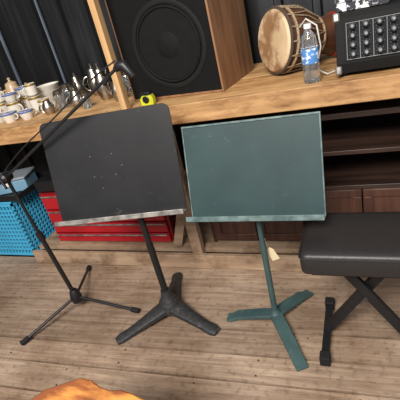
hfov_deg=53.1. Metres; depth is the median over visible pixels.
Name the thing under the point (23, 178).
storage box
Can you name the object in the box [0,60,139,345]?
microphone stand
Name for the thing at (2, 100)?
mug
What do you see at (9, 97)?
teacup
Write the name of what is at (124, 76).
glass jar
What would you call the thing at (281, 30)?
drum
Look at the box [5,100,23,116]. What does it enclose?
mug
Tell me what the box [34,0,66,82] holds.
trim
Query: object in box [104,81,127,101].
pitcher
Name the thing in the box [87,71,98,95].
pot
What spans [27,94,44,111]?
mug
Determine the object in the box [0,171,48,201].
tray
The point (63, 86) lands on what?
glass jar
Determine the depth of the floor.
1.77 m
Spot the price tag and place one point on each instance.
(270, 251)
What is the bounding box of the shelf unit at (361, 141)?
[191,98,399,241]
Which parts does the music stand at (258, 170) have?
leg, leg, leg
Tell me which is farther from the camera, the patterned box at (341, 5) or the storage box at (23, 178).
the storage box at (23, 178)
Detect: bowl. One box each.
[36,81,58,91]
[38,86,59,96]
[45,95,54,103]
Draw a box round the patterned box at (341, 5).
[335,0,389,12]
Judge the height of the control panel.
0.124 m
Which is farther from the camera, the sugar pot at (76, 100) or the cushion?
the sugar pot at (76, 100)
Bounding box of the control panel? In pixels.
[346,13,399,59]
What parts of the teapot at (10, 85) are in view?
lid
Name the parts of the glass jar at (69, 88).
lid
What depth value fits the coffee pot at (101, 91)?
2.17 m
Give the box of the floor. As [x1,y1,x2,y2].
[0,249,399,399]
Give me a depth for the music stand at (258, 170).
1.42 m
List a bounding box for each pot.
[5,83,19,92]
[42,100,54,114]
[66,87,82,107]
[71,73,85,92]
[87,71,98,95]
[93,63,112,100]
[110,81,118,101]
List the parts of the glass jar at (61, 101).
lid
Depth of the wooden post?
1.76 m
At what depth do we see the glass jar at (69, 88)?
2.28 m
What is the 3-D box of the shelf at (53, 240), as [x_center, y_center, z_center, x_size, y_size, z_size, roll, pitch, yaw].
[0.515,0.112,2.274,3.230,0.025,0.598,-2,29,23]
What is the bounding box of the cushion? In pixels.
[300,212,399,277]
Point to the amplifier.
(367, 38)
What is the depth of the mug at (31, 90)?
2.35 m
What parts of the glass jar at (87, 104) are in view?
lid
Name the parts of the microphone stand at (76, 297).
leg, boom arm, leg, leg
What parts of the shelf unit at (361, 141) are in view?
door, door, door, shelf, shelf, door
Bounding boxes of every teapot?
[3,78,26,92]
[83,63,106,95]
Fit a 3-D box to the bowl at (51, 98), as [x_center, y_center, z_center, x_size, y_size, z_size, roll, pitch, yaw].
[-0.932,-0.639,2.525,0.150,0.060,0.150,-2,29,23]
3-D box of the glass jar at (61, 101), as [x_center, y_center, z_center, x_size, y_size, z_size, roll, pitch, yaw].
[-0.797,-0.572,2.275,0.060,0.108,0.060,-2,29,23]
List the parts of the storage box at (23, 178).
box lid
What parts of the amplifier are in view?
knob, knob, knob, knob, knob, knob, knob, knob, control panel, knob, knob, knob, knob, knob, knob, knob, knob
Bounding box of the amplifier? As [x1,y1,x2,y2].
[332,0,399,75]
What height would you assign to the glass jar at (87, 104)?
0.086 m
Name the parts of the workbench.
rail, post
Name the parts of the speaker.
woofer frame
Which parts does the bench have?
seat frame, leg, leg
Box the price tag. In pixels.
[265,241,279,260]
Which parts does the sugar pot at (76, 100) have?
pot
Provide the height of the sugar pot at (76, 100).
0.112 m
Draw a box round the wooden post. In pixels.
[87,0,130,109]
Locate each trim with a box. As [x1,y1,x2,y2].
[0,31,22,85]
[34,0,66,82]
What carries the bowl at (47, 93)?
on the bowl at (51, 98)
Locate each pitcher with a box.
[39,99,56,114]
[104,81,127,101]
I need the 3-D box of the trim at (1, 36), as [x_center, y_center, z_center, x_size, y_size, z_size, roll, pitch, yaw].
[-1.421,-1.444,2.493,0.018,1.700,0.012,-2,29,23]
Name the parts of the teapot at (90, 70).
lid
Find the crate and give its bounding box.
[0,189,54,256]
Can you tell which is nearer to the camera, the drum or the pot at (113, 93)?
the drum
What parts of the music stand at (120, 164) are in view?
leg, leg, leg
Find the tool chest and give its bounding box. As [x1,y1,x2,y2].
[34,171,175,241]
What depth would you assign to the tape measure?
1.85 m
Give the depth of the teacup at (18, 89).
2.44 m
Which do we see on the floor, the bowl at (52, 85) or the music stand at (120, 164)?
the music stand at (120, 164)
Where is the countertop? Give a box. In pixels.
[0,54,399,128]
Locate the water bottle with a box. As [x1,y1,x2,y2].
[300,23,320,83]
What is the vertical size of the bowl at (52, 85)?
0.060 m
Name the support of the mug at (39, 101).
on the workbench
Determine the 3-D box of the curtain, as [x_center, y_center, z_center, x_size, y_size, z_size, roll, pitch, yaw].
[-0.050,-1.127,2.164,5.499,2.700,0.026,-2,29,23]
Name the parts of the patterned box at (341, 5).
box lid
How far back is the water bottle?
1.51 m
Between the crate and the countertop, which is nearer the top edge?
the countertop
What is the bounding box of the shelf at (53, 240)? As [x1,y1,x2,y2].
[39,222,300,253]
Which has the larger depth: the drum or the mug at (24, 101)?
the mug at (24, 101)
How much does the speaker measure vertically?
0.780 m
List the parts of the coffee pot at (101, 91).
lid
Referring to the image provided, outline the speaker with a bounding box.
[104,0,253,101]
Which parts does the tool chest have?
lid, drawer, drawer, drawer pull, drawer, drawer pull, drawer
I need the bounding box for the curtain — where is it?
[0,0,335,207]
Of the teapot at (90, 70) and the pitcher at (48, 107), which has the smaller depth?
the pitcher at (48, 107)
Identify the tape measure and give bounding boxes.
[139,90,155,105]
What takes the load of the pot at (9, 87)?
on the teapot at (10, 85)
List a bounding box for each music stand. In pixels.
[39,103,219,344]
[181,111,325,371]
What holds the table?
on the floor
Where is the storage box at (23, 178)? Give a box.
[0,166,37,194]
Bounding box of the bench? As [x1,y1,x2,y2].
[298,212,399,366]
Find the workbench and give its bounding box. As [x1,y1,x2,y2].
[0,54,399,271]
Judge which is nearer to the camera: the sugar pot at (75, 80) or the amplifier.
the amplifier
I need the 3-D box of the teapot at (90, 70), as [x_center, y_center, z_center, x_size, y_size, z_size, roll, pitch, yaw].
[-0.632,-0.730,2.410,0.146,0.188,0.100,-2,29,23]
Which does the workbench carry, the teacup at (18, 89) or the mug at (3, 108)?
the mug at (3, 108)
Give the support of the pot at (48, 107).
on the pitcher at (48, 107)
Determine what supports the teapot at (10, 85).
on the workbench
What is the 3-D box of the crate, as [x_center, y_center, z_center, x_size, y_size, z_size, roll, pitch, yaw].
[-1.268,0.120,2.817,0.397,0.430,0.352,-2,29,23]
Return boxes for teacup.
[0,110,18,122]
[1,91,20,102]
[14,86,26,96]
[17,108,36,119]
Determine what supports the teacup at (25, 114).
on the workbench
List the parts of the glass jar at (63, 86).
lid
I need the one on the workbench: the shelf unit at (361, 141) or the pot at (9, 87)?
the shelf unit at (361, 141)
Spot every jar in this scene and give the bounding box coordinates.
[52,89,67,109]
[60,83,69,103]
[67,85,76,95]
[79,91,91,108]
[120,71,131,91]
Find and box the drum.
[258,5,335,74]
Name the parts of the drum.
carry cord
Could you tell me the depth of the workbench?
1.99 m
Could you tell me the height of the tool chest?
0.472 m
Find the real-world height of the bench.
0.505 m
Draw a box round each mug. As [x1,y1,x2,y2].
[0,88,4,102]
[0,101,7,111]
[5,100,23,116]
[19,95,30,108]
[22,82,37,96]
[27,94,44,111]
[37,97,48,110]
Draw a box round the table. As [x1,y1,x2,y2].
[32,378,143,399]

